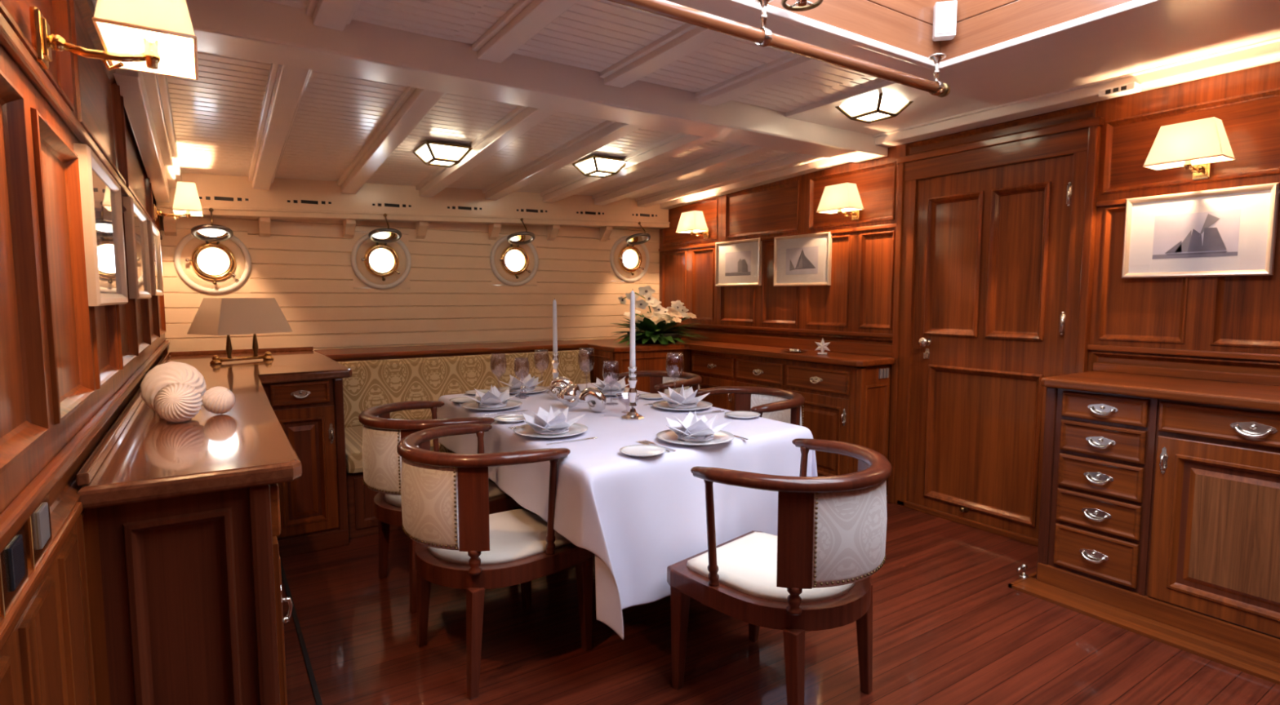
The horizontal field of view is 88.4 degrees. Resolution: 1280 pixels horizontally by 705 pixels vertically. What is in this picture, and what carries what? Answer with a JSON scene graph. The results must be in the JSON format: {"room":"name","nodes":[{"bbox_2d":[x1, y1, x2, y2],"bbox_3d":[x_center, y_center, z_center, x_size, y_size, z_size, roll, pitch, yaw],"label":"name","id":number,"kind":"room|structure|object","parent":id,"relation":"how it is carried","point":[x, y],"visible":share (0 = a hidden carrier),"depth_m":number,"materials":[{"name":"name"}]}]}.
{"room":"yacht dining room","nodes":[
{"label":"yacht dining room","id":0,"kind":"room"},
{"bbox_2d":[0,0,168,704],"bbox_3d":[-1.224,-0.014,1.359,0.140,2.400,7.010,-3,6,-33],"label":"wall","id":1,"kind":"structure","parent":0,"point":[69,368],"depth_m":1.15,"materials":[{"name":"brown wood"}]},
{"bbox_2d":[0,524,28,619],"bbox_3d":[-0.801,0.269,0.839,0.014,0.110,0.130,-3,6,-33],"label":"switch plate","id":2,"kind":"object","parent":1,"relation":"attached to","point":[14,575],"visible":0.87,"depth_m":0.82,"materials":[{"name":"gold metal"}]},
{"bbox_2d":[24,493,52,571],"bbox_3d":[-0.891,0.257,0.977,0.014,0.110,0.130,-3,6,-33],"label":"switch plate","id":3,"kind":"object","parent":1,"relation":"attached to","point":[37,528],"visible":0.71,"depth_m":0.95,"materials":[{"name":"gold metal"}]},
{"bbox_2d":[82,507,111,704],"bbox_3d":[-1.106,0.747,1.359,0.026,0.884,0.025,-3,6,-33],"label":"trim","id":4,"kind":"structure","parent":1,"relation":"attached to","point":[90,518],"depth_m":1.33,"materials":[{"name":"brown wood"}]},
{"bbox_2d":[73,142,128,306],"bbox_3d":[-1.415,-0.307,1.743,0.028,0.360,0.640,-3,6,-33],"label":"picture frame","id":5,"kind":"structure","parent":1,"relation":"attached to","point":[100,193],"depth_m":1.66,"materials":[{"name":"beige"}]},
{"bbox_2d":[29,0,198,79],"bbox_3d":[-0.955,-0.614,1.204,0.237,0.213,0.265,-3,6,-33],"label":"wall sconce","id":6,"kind":"object","parent":1,"relation":"attached to","point":[157,37],"visible":1,"depth_m":1.17,"materials":[{"name":"beige fabric"}]},
{"bbox_2d":[91,0,181,202],"bbox_3d":[-1.096,-0.912,1.302,0.135,0.460,6.700,-3,6,-33],"label":"trim","id":7,"kind":"structure","parent":1,"relation":"attached to","point":[146,97],"depth_m":2.86,"materials":[{"name":"white wood"}]},
{"bbox_2d":[122,195,151,298],"bbox_3d":[-1.991,-0.395,2.617,0.028,0.360,0.660,-3,6,-33],"label":"framed print","id":8,"kind":"object","parent":1,"relation":"attached to","point":[135,220],"visible":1,"depth_m":2.51,"materials":[{"name":"beige"}]},
{"bbox_2d":[146,220,164,295],"bbox_3d":[-2.540,-0.480,3.449,0.028,0.360,0.660,-3,6,-33],"label":"framed print","id":9,"kind":"object","parent":1,"relation":"attached to","point":[153,234],"visible":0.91,"depth_m":3.42,"materials":[{"name":"beige"}]},
{"bbox_2d":[152,181,203,221],"bbox_3d":[-2.628,-0.852,3.743,0.237,0.213,0.265,-3,6,-33],"label":"wall sconce","id":10,"kind":"object","parent":1,"relation":"attached to","point":[187,203],"visible":0.98,"depth_m":3.68,"materials":[{"name":"beige fabric"}]},
{"bbox_2d":[76,346,313,485],"bbox_3d":[-1.701,0.111,2.958,0.839,0.025,3.460,-3,6,-33],"label":"trim","id":11,"kind":"structure","parent":1,"relation":"attached to","point":[86,474],"depth_m":1.81,"materials":[{"name":"brown wood"}]},
{"bbox_2d":[159,216,659,351],"bbox_3d":[-1.440,-0.344,5.301,3.980,2.400,0.160,-3,6,-33],"label":"wall","id":12,"kind":"structure","parent":0,"point":[451,293],"depth_m":5.04,"materials":[{"name":"beige paint"}]},
{"bbox_2d":[173,208,251,293],"bbox_3d":[-2.759,-0.650,4.257,0.363,0.540,0.362,1,5,12],"label":"window","id":13,"kind":"structure","parent":12,"relation":"in","point":[202,237],"depth_m":4.25,"materials":[{"name":"white metal"}]},
{"bbox_2d":[351,213,411,289],"bbox_3d":[-1.886,-0.734,4.825,0.363,0.540,0.362,1,5,12],"label":"window","id":14,"kind":"structure","parent":12,"relation":"in","point":[387,240],"depth_m":4.82,"materials":[{"name":"white metal"}]},
{"bbox_2d":[155,173,670,241],"bbox_3d":[-1.370,-1.094,5.085,3.830,0.552,0.170,-3,6,-33],"label":"trim","id":15,"kind":"structure","parent":12,"relation":"attached to","point":[228,196],"depth_m":4.76,"materials":[{"name":"beige paint"}]},
{"bbox_2d":[489,217,538,286],"bbox_3d":[-1.012,-0.817,5.393,0.363,0.544,0.362,1,5,12],"label":"window","id":16,"kind":"structure","parent":12,"relation":"in","point":[520,243],"depth_m":5.39,"materials":[{"name":"white metal"}]},
{"bbox_2d":[609,222,650,282],"bbox_3d":[-0.071,-0.912,6.005,0.363,0.536,0.362,1,5,12],"label":"window","id":17,"kind":"structure","parent":12,"relation":"in","point":[634,245],"depth_m":6.00,"materials":[{"name":"white metal"}]},
{"bbox_2d":[166,0,886,198],"bbox_3d":[0.427,-1.119,2.354,4.050,0.364,7.010,-3,6,-33],"label":"ceiling","id":18,"kind":"structure","parent":0,"point":[216,116],"depth_m":3.15,"materials":[{"name":"white wood"}]},
{"bbox_2d":[248,62,311,190],"bbox_3d":[-1.916,-1.128,3.439,0.140,0.287,2.210,-3,6,-33],"label":"ceiling beam","id":19,"kind":"structure","parent":18,"relation":"attached to","point":[286,87],"depth_m":3.10,"materials":[{"name":"white wood"}]},
{"bbox_2d":[305,0,361,31],"bbox_3d":[-0.879,-1.167,1.997,0.144,0.068,0.885,-3,6,-33],"label":"ceiling beam","id":20,"kind":"structure","parent":18,"relation":"attached to","point":[331,14],"depth_m":2.25,"materials":[{"name":"white wood"}]},
{"bbox_2d":[337,86,445,194],"bbox_3d":[-1.473,-1.163,3.728,0.140,0.268,2.210,-3,6,-33],"label":"ceiling beam","id":21,"kind":"structure","parent":18,"relation":"attached to","point":[414,104],"depth_m":3.41,"materials":[{"name":"white wood"}]},
{"bbox_2d":[413,140,472,167],"bbox_3d":[-1.164,-1.157,3.878,0.266,0.091,0.296,-3,6,-33],"label":"ceiling light","id":22,"kind":"object","parent":18,"relation":"attached to","point":[430,153],"visible":1,"depth_m":3.80,"materials":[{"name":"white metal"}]},
{"bbox_2d":[416,105,555,197],"bbox_3d":[-1.030,-1.198,4.017,0.140,0.249,2.210,-3,6,-33],"label":"ceiling beam","id":23,"kind":"structure","parent":18,"relation":"attached to","point":[522,119],"depth_m":3.68,"materials":[{"name":"white wood"}]},
{"bbox_2d":[471,0,579,62],"bbox_3d":[-0.378,-1.194,2.325,0.144,0.068,0.885,-3,6,-33],"label":"ceiling beam","id":24,"kind":"structure","parent":18,"relation":"attached to","point":[525,19],"depth_m":2.38,"materials":[{"name":"white wood"}]},
{"bbox_2d":[185,0,888,162],"bbox_3d":[-0.117,-1.221,3.158,3.830,0.155,0.240,-3,6,-33],"label":"ceiling beam","id":25,"kind":"structure","parent":18,"relation":"attached to","point":[260,30],"depth_m":2.73,"materials":[{"name":"white wood"}]},
{"bbox_2d":[481,120,643,199],"bbox_3d":[-0.612,-1.230,4.289,0.140,0.231,2.210,-3,6,-33],"label":"ceiling beam","id":26,"kind":"structure","parent":18,"relation":"attached to","point":[606,132],"depth_m":4.02,"materials":[{"name":"white wood"}]},
{"bbox_2d":[572,155,626,177],"bbox_3d":[-0.262,-1.220,4.359,0.266,0.091,0.296,-3,6,-33],"label":"ceiling light","id":27,"kind":"object","parent":18,"relation":"attached to","point":[594,166],"visible":0.97,"depth_m":4.29,"materials":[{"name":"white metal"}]},
{"bbox_2d":[540,133,715,203],"bbox_3d":[-0.202,-1.262,4.556,0.140,0.213,2.210,-3,6,-33],"label":"ceiling beam","id":28,"kind":"structure","parent":18,"relation":"attached to","point":[679,143],"depth_m":4.20,"materials":[{"name":"white wood"}]},
{"bbox_2d":[600,22,728,88],"bbox_3d":[0.116,-1.221,2.647,0.144,0.068,0.885,-3,6,-33],"label":"ceiling beam","id":29,"kind":"structure","parent":18,"relation":"attached to","point":[687,38],"depth_m":2.65,"materials":[{"name":"white wood"}]},
{"bbox_2d":[591,143,776,204],"bbox_3d":[0.199,-1.294,4.818,0.140,0.196,2.210,-3,6,-33],"label":"ceiling beam","id":30,"kind":"structure","parent":18,"relation":"attached to","point":[739,153],"depth_m":4.59,"materials":[{"name":"white wood"}]},
{"bbox_2d":[635,151,826,207],"bbox_3d":[0.567,-1.323,5.058,0.140,0.180,2.210,-3,6,-33],"label":"ceiling beam","id":31,"kind":"structure","parent":18,"relation":"attached to","point":[792,159],"depth_m":4.84,"materials":[{"name":"white wood"}]},
{"bbox_2d":[695,53,827,106],"bbox_3d":[0.571,-1.246,2.945,0.144,0.068,0.885,-3,6,-33],"label":"ceiling beam","id":32,"kind":"structure","parent":18,"relation":"attached to","point":[789,65],"depth_m":2.95,"materials":[{"name":"white wood"}]},
{"bbox_2d":[835,93,913,124],"bbox_3d":[1.196,-1.246,3.372,0.266,0.091,0.296,-3,6,-33],"label":"ceiling light","id":33,"kind":"object","parent":18,"relation":"attached to","point":[880,107],"visible":0.79,"depth_m":3.32,"materials":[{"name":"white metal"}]},
{"bbox_2d":[666,0,1197,79],"bbox_3d":[1.042,-1.110,1.442,1.980,0.099,2.175,-3,6,-33],"label":"trim","id":34,"kind":"structure","parent":18,"relation":"attached to","point":[780,21],"depth_m":2.37,"materials":[{"name":"white wood"}]},
{"bbox_2d":[608,0,950,97],"bbox_3d":[0.134,-1.037,1.922,2.620,0.150,0.063,-3,6,-33],"label":"handrail","id":35,"kind":"object","parent":34,"relation":"hanging from","point":[762,37],"visible":1,"depth_m":2.11,"materials":[{"name":"brown wood"}]},
{"bbox_2d":[781,0,822,11],"bbox_3d":[0.528,-1.173,2.140,0.136,0.080,0.136,-3,6,-33],"label":"handwheel","id":36,"kind":"object","parent":34,"relation":"attached to","point":[802,3],"visible":1,"depth_m":2.17,"materials":[{"name":"gold metal"}]},
{"bbox_2d":[768,0,1133,62],"bbox_3d":[1.042,-1.368,1.420,1.820,0.590,2.015,-3,6,-33],"label":"skylight","id":37,"kind":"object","parent":18,"relation":"attached to","point":[904,24],"depth_m":2.50,"materials":[{"name":"brown wood"}]},
{"bbox_2d":[932,0,957,40],"bbox_3d":[1.224,-1.333,2.646,0.080,0.135,0.055,1,5,12],"label":"speaker","id":38,"kind":"object","parent":37,"relation":"attached to","point":[944,13],"visible":1,"depth_m":2.62},
{"bbox_2d":[936,2,955,34],"bbox_3d":[1.219,-1.331,2.621,0.068,0.115,0.004,1,5,12],"label":"grille","id":39,"kind":"object","parent":38,"relation":"attached to","point":[945,11],"depth_m":2.62,"materials":[{"name":"white plastic"}]},
{"bbox_2d":[280,502,1279,704],"bbox_3d":[0.407,1.121,2.553,4.030,0.060,7.050,-3,6,-33],"label":"floor","id":40,"kind":"structure","parent":0,"point":[949,628],"depth_m":2.42,"materials":[{"name":"brown wood"}]},
{"bbox_2d":[96,483,293,704],"bbox_3d":[-1.861,0.622,2.841,0.348,0.885,3.372,-3,6,-33],"label":"sideboard","id":41,"kind":"object","parent":40,"relation":"on","point":[193,598],"visible":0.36,"depth_m":1.43,"materials":[{"name":"brown wood"}]},
{"bbox_2d":[76,350,352,510],"bbox_3d":[-1.695,0.146,2.959,0.843,0.045,3.490,-3,6,-33],"label":"countertop","id":42,"kind":"structure","parent":41,"relation":"on","point":[153,458],"depth_m":1.65,"materials":[{"name":"brown wood"}]},
{"bbox_2d":[140,361,206,410],"bbox_3d":[-1.453,0.113,2.054,0.168,0.170,0.164,-3,6,-33],"label":"ball","id":43,"kind":"object","parent":42,"relation":"on","point":[161,375],"visible":0.49,"depth_m":2.00,"materials":[{"name":"white ceramic"}]},
{"bbox_2d":[153,382,202,422],"bbox_3d":[-1.362,0.148,1.942,0.120,0.119,0.116,-3,6,-33],"label":"ball","id":44,"kind":"object","parent":42,"relation":"on","point":[178,402],"visible":1,"depth_m":1.91,"materials":[{"name":"white ceramic"}]},
{"bbox_2d":[201,386,235,414],"bbox_3d":[-1.332,0.151,2.082,0.089,0.089,0.090,-3,6,-33],"label":"ball","id":45,"kind":"object","parent":42,"relation":"on","point":[218,400],"visible":1,"depth_m":2.06,"materials":[{"name":"white ceramic"}]},
{"bbox_2d":[186,297,293,364],"bbox_3d":[-2.291,-0.130,3.785,0.300,0.365,0.430,3,5,29],"label":"table lamp","id":46,"kind":"object","parent":42,"relation":"on","point":[227,317],"visible":1,"depth_m":3.68,"materials":[{"name":"beige fabric"}]},
{"bbox_2d":[280,557,322,704],"bbox_3d":[-1.224,1.100,2.407,0.015,0.006,2.200,-3,6,-33],"label":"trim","id":47,"kind":"structure","parent":40,"relation":"on","point":[317,699],"depth_m":2.45,"materials":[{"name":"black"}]},
{"bbox_2d":[261,378,349,558],"bbox_3d":[-2.075,0.532,3.922,0.370,0.885,1.462,-3,6,-33],"label":"base cabinet","id":48,"kind":"object","parent":40,"relation":"on","point":[313,506],"visible":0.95,"depth_m":3.36,"materials":[{"name":"brown wood"}]},
{"bbox_2d":[358,400,520,613],"bbox_3d":[-0.925,0.651,2.974,0.611,0.806,0.622,-4,6,-38],"label":"dining chair","id":49,"kind":"object","parent":40,"relation":"on","point":[381,434],"visible":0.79,"depth_m":2.73,"materials":[{"name":"brown wood"}]},
{"bbox_2d":[384,480,505,507],"bbox_3d":[-0.906,0.622,2.986,0.473,0.032,0.444,-4,6,-38],"label":"seat cushion","id":50,"kind":"object","parent":49,"relation":"on","point":[495,492],"depth_m":2.89,"materials":[{"name":"beige fabric"}]},
{"bbox_2d":[314,340,587,361],"bbox_3d":[-1.356,0.418,4.991,1.918,0.932,0.515,-3,6,-33],"label":"shelf","id":51,"kind":"object","parent":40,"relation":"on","point":[464,349],"visible":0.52,"depth_m":4.72,"materials":[{"name":"brown wood"}]},
{"bbox_2d":[337,350,591,538],"bbox_3d":[-0.988,0.492,4.395,1.950,0.885,0.939,-3,6,-33],"label":"settee","id":52,"kind":"object","parent":40,"relation":"on","point":[372,383],"visible":0.19,"depth_m":4.44,"materials":[{"name":"beige fabric"}]},
{"bbox_2d":[344,418,455,473],"bbox_3d":[-0.968,0.522,4.364,1.945,0.110,0.860,-3,6,-33],"label":"seat cushion","id":53,"kind":"object","parent":52,"relation":"on","point":[353,432],"depth_m":3.73,"materials":[{"name":"fabric"}]},
{"bbox_2d":[396,423,595,700],"bbox_3d":[-0.546,0.700,2.393,0.611,0.806,0.622,-4,6,-40],"label":"dining chair","id":54,"kind":"object","parent":40,"relation":"on","point":[445,496],"visible":1,"depth_m":2.16,"materials":[{"name":"brown wood"}]},
{"bbox_2d":[428,509,571,564],"bbox_3d":[-0.528,0.670,2.406,0.473,0.032,0.444,-4,6,-40],"label":"seat cushion","id":55,"kind":"object","parent":54,"relation":"on","point":[517,535],"depth_m":2.31,"materials":[{"name":"beige fabric"}]},
{"bbox_2d":[592,577,595,610],"bbox_3d":[-0.248,0.658,3.228,1.045,0.749,1.700,-3,6,-33],"label":"dining table","id":56,"kind":"object","parent":40,"relation":"on","point":[593,580],"visible":0.02,"depth_m":2.74,"materials":[{"name":"brown wood"}]},
{"bbox_2d":[436,382,817,639],"bbox_3d":[-0.196,0.538,3.171,1.191,0.515,2.102,-3,6,-33],"label":"tablecloth","id":57,"kind":"object","parent":56,"relation":"on","point":[639,517],"visible":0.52,"depth_m":2.33,"materials":[{"name":"fabric"}]},
{"bbox_2d":[461,400,522,411],"bbox_3d":[-0.728,0.263,3.239,0.294,0.020,0.294,-3,6,-33],"label":"dinner plate","id":58,"kind":"object","parent":57,"relation":"on","point":[510,403],"visible":0.69,"depth_m":3.22,"materials":[{"name":"white ceramic"}]},
{"bbox_2d":[463,385,518,408],"bbox_3d":[-0.737,0.209,3.244,0.251,0.104,0.262,5,7,43],"label":"napkin","id":59,"kind":"object","parent":58,"relation":"on","point":[493,398],"visible":1,"depth_m":3.20,"materials":[{"name":"white fabric"}]},
{"bbox_2d":[497,386,547,394],"bbox_3d":[-0.675,0.218,3.775,0.294,0.020,0.294,-3,6,-33],"label":"dinner plate","id":60,"kind":"object","parent":57,"relation":"on","point":[538,388],"visible":0.53,"depth_m":3.76,"materials":[{"name":"white ceramic"}]},
{"bbox_2d":[497,372,543,391],"bbox_3d":[-0.687,0.165,3.767,0.251,0.104,0.262,-2,5,-21],"label":"napkin","id":61,"kind":"object","parent":60,"relation":"on","point":[530,383],"visible":0.9,"depth_m":3.75,"materials":[{"name":"white fabric"}]},
{"bbox_2d":[513,422,587,438],"bbox_3d":[-0.354,0.314,2.626,0.294,0.020,0.294,-3,6,-33],"label":"dinner plate","id":62,"kind":"object","parent":57,"relation":"on","point":[526,430],"visible":0.63,"depth_m":2.60,"materials":[{"name":"white ceramic"}]},
{"bbox_2d":[521,405,585,435],"bbox_3d":[-0.352,0.260,2.634,0.262,0.104,0.251,0,5,5],"label":"napkin","id":63,"kind":"object","parent":62,"relation":"on","point":[551,423],"visible":1,"depth_m":2.60,"materials":[{"name":"white fabric"}]},
{"bbox_2d":[546,352,559,394],"bbox_3d":[-0.478,0.116,3.722,0.100,0.232,0.100,-1,5,-11],"label":"candlestick","id":64,"kind":"object","parent":57,"relation":"on","point":[555,362],"visible":0.67,"depth_m":3.70,"materials":[{"name":"silver metal"}]},
{"bbox_2d":[552,298,557,352],"bbox_3d":[-0.478,-0.147,3.700,0.026,0.315,0.026,-3,6,-33],"label":"candle","id":65,"kind":"object","parent":64,"relation":"on","point":[554,302],"visible":1,"depth_m":3.69,"materials":[{"name":"white wax"}]},
{"bbox_2d":[548,376,573,399],"bbox_3d":[-0.413,0.190,3.508,0.135,0.119,0.132,-1,5,-15],"label":"shell","id":66,"kind":"object","parent":57,"relation":"on","point":[560,383],"visible":0.86,"depth_m":3.50,"materials":[{"name":"silver metal"}]},
{"bbox_2d":[556,383,581,407],"bbox_3d":[-0.343,0.212,3.251,0.113,0.119,0.161,-2,5,-26],"label":"shell","id":67,"kind":"object","parent":57,"relation":"on","point":[568,397],"visible":0.99,"depth_m":3.22,"materials":[{"name":"silver metal"}]},
{"bbox_2d":[577,387,606,412],"bbox_3d":[-0.227,0.223,3.120,0.135,0.119,0.131,0,5,-4],"label":"shell","id":68,"kind":"object","parent":57,"relation":"on","point":[595,398],"visible":1,"depth_m":3.07,"materials":[{"name":"silver metal"}]},
{"bbox_2d":[595,387,637,396],"bbox_3d":[-0.162,0.224,3.705,0.294,0.020,0.294,-3,6,-33],"label":"dinner plate","id":69,"kind":"object","parent":57,"relation":"on","point":[626,389],"visible":0.25,"depth_m":3.65,"materials":[{"name":"white ceramic"}]},
{"bbox_2d":[587,373,629,394],"bbox_3d":[-0.155,0.170,3.711,0.262,0.104,0.251,3,6,30],"label":"napkin","id":70,"kind":"object","parent":69,"relation":"on","point":[607,387],"visible":0.93,"depth_m":3.66,"materials":[{"name":"white fabric"}]},
{"bbox_2d":[621,367,644,421],"bbox_3d":[-0.033,0.181,2.940,0.100,0.232,0.100,-1,5,-11],"label":"candlestick","id":71,"kind":"object","parent":57,"relation":"on","point":[632,415],"visible":0.98,"depth_m":2.92,"materials":[{"name":"silver metal"}]},
{"bbox_2d":[629,290,635,368],"bbox_3d":[-0.033,-0.103,2.917,0.026,0.358,0.026,-3,6,-33],"label":"candle","id":72,"kind":"object","parent":71,"relation":"on","point":[632,365],"visible":0.98,"depth_m":2.91,"materials":[{"name":"white wax"}]},
{"bbox_2d":[619,444,666,457],"bbox_3d":[0.010,0.345,2.286,0.162,0.015,0.162,-3,6,-33],"label":"bread plate","id":73,"kind":"object","parent":57,"relation":"on","point":[634,451],"visible":1,"depth_m":2.30,"materials":[{"name":"white ceramic"}]},
{"bbox_2d":[653,400,712,411],"bbox_3d":[0.209,0.263,3.232,0.294,0.020,0.294,-3,6,-33],"label":"dinner plate","id":74,"kind":"object","parent":57,"relation":"on","point":[701,405],"visible":0.66,"depth_m":3.21,"materials":[{"name":"white ceramic"}]},
{"bbox_2d":[657,385,710,408],"bbox_3d":[0.222,0.210,3.229,0.251,0.104,0.262,-1,5,-8],"label":"napkin","id":75,"kind":"object","parent":74,"relation":"on","point":[686,398],"visible":1,"depth_m":3.20,"materials":[{"name":"white fabric"}]},
{"bbox_2d":[656,429,733,445],"bbox_3d":[0.209,0.325,2.500,0.294,0.020,0.294,-3,6,-33],"label":"dinner plate","id":76,"kind":"object","parent":57,"relation":"on","point":[721,437],"visible":0.66,"depth_m":2.48,"materials":[{"name":"white ceramic"}]},
{"bbox_2d":[665,410,731,441],"bbox_3d":[0.200,0.271,2.503,0.251,0.104,0.262,4,6,37],"label":"napkin","id":77,"kind":"object","parent":76,"relation":"on","point":[692,428],"visible":1,"depth_m":2.47,"materials":[{"name":"white fabric"}]},
{"bbox_2d":[586,348,692,392],"bbox_3d":[-0.004,0.387,5.648,1.047,0.885,0.879,-3,6,-33],"label":"base cabinet","id":78,"kind":"object","parent":40,"relation":"on","point":[644,360],"visible":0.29,"depth_m":5.16,"materials":[{"name":"brown wood"}]},
{"bbox_2d":[566,338,895,367],"bbox_3d":[0.463,-0.015,4.901,1.055,0.040,2.600,-3,6,-33],"label":"countertop","id":79,"kind":"structure","parent":78,"relation":"on","point":[606,345],"depth_m":4.81,"materials":[{"name":"brown wood"}]},
{"bbox_2d":[610,285,705,345],"bbox_3d":[0.133,-0.323,5.494,0.895,0.473,0.850,-3,6,-33],"label":"flower arrangement","id":80,"kind":"object","parent":79,"relation":"on","point":[664,332],"visible":0.97,"depth_m":5.34,"materials":[{"name":"white plant"}]},
{"bbox_2d":[609,370,702,395],"bbox_3d":[0.085,0.547,4.206,0.611,0.806,0.622,-3,6,-30],"label":"dining chair","id":81,"kind":"object","parent":40,"relation":"on","point":[660,381],"visible":0.24,"depth_m":4.36,"materials":[{"name":"brown wood"}]},
{"bbox_2d":[693,386,804,426],"bbox_3d":[0.533,0.613,3.426,0.611,0.806,0.622,-2,5,-27],"label":"dining chair","id":82,"kind":"object","parent":40,"relation":"on","point":[774,404],"visible":0.19,"depth_m":3.56,"materials":[{"name":"brown wood"}]},
{"bbox_2d":[666,438,892,704],"bbox_3d":[0.472,0.722,2.124,0.622,0.806,0.611,-5,7,-45],"label":"dining chair","id":83,"kind":"object","parent":40,"relation":"on","point":[814,575],"visible":1,"depth_m":1.89,"materials":[{"name":"brown wood"}]},
{"bbox_2d":[686,532,855,603],"bbox_3d":[0.456,0.693,2.139,0.444,0.032,0.473,-5,7,-45],"label":"seat cushion","id":84,"kind":"object","parent":83,"relation":"on","point":[747,565],"depth_m":2.06,"materials":[{"name":"beige fabric"}]},
{"bbox_2d":[691,350,891,502],"bbox_3d":[0.985,0.467,4.757,0.345,0.875,1.682,-3,6,-33],"label":"sideboard","id":85,"kind":"object","parent":40,"relation":"on","point":[851,405],"visible":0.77,"depth_m":4.20,"materials":[{"name":"brown wood"}]},
{"bbox_2d":[1008,572,1279,685],"bbox_3d":[2.591,1.150,1.764,0.245,0.014,3.035,-3,6,-33],"label":"trim","id":86,"kind":"structure","parent":40,"relation":"on","point":[1259,667],"depth_m":2.55,"materials":[{"name":"brown wood"}]},
{"bbox_2d":[1035,386,1279,663],"bbox_3d":[2.797,0.694,1.867,0.489,0.905,2.945,-3,6,-33],"label":"sideboard","id":87,"kind":"object","parent":40,"relation":"on","point":[1166,512],"visible":0.98,"depth_m":2.58,"materials":[{"name":"brown wood"}]},
{"bbox_2d":[1040,371,1279,412],"bbox_3d":[2.799,0.223,1.835,0.527,0.040,2.955,-3,6,-33],"label":"countertop","id":88,"kind":"structure","parent":87,"relation":"on","point":[1240,395],"depth_m":2.63,"materials":[{"name":"brown wood"}]},
{"bbox_2d":[658,61,1279,494],"bbox_3d":[2.060,-0.194,3.507,0.142,2.400,7.010,-3,6,-33],"label":"wall","id":89,"kind":"structure","parent":0,"point":[1218,323],"depth_m":3.15,"materials":[{"name":"brown wood"}]},
{"bbox_2d":[675,210,709,239],"bbox_3d":[0.475,-1.074,5.552,0.237,0.213,0.265,-3,6,-33],"label":"wall sconce","id":90,"kind":"object","parent":89,"relation":"attached to","point":[693,222],"visible":1,"depth_m":5.47,"materials":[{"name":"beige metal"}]},
{"bbox_2d":[715,237,762,286],"bbox_3d":[0.784,-0.719,5.299,0.028,0.365,0.530,-3,6,-33],"label":"framed print","id":91,"kind":"object","parent":89,"relation":"attached to","point":[737,264],"visible":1,"depth_m":5.29,"materials":[{"name":"beige paper"}]},
{"bbox_2d":[660,157,851,208],"bbox_3d":[0.773,-1.336,5.198,0.100,0.184,2.200,-3,6,-33],"label":"trim","id":92,"kind":"structure","parent":89,"relation":"attached to","point":[824,163],"depth_m":4.97,"materials":[{"name":"white wood"}]},
{"bbox_2d":[681,331,892,357],"bbox_3d":[0.892,-0.096,5.188,0.023,0.075,2.560,-3,6,-33],"label":"trim","id":93,"kind":"structure","parent":89,"relation":"attached to","point":[872,349],"depth_m":4.80,"materials":[{"name":"brown wood"}]},
{"bbox_2d":[773,231,832,286],"bbox_3d":[1.158,-0.663,4.732,0.028,0.365,0.530,-3,6,-33],"label":"framed print","id":94,"kind":"object","parent":89,"relation":"attached to","point":[802,260],"visible":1,"depth_m":4.72,"materials":[{"name":"beige paper"}]},
{"bbox_2d":[816,182,863,220],"bbox_3d":[1.325,-0.971,4.260,0.237,0.213,0.265,-3,6,-33],"label":"wall sconce","id":95,"kind":"object","parent":89,"relation":"attached to","point":[841,198],"visible":1,"depth_m":4.19,"materials":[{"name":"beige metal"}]},
{"bbox_2d":[906,154,1073,539],"bbox_3d":[1.892,-0.023,3.657,0.116,1.965,0.860,-3,6,-33],"label":"door","id":96,"kind":"structure","parent":89,"relation":"in","point":[992,253],"depth_m":3.63,"materials":[{"name":"brown wood"}]},
{"bbox_2d":[887,116,1104,546],"bbox_3d":[1.907,-0.082,3.674,0.106,2.150,1.100,-3,6,-33],"label":"trim","id":97,"kind":"structure","parent":89,"relation":"attached to","point":[1081,139],"depth_m":3.57,"materials":[{"name":"brown wood"}]},
{"bbox_2d":[786,0,1279,135],"bbox_3d":[2.280,-1.169,2.040,0.749,0.072,4.260,-3,6,-33],"label":"ceiling","id":98,"kind":"structure","parent":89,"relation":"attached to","point":[1199,28],"depth_m":2.68,"materials":[{"name":"white wood"}]},
{"bbox_2d":[872,36,1279,147],"bbox_3d":[2.651,-1.175,2.286,0.160,0.100,4.265,-3,6,-33],"label":"trim","id":99,"kind":"structure","parent":89,"relation":"attached to","point":[1267,51],"depth_m":3.07,"materials":[{"name":"white wood"}]},
{"bbox_2d":[1098,81,1141,99],"bbox_3d":[2.132,-1.165,2.927,0.078,0.032,0.140,-3,6,-33],"label":"air vent","id":100,"kind":"object","parent":89,"relation":"attached to","point":[1131,87],"visible":1,"depth_m":2.90,"materials":[{"name":"white plastic"}]},
{"bbox_2d":[1093,362,1279,386],"bbox_3d":[3.012,0.171,1.968,0.023,0.040,2.950,-3,6,-33],"label":"trim","id":101,"kind":"structure","parent":89,"relation":"attached to","point":[1264,380],"depth_m":2.87,"materials":[{"name":"brown wood"}]},
{"bbox_2d":[1142,116,1235,180],"bbox_3d":[2.315,-0.845,2.756,0.237,0.213,0.265,-3,6,-33],"label":"wall sconce","id":102,"kind":"object","parent":89,"relation":"attached to","point":[1198,144],"visible":1,"depth_m":2.70,"materials":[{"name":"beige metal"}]},
{"bbox_2d":[1121,182,1279,278],"bbox_3d":[2.398,-0.512,2.849,0.028,0.365,0.520,-3,6,-33],"label":"framed print","id":103,"kind":"object","parent":89,"relation":"attached to","point":[1228,231],"visible":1,"depth_m":2.83,"materials":[{"name":"beige paper"}]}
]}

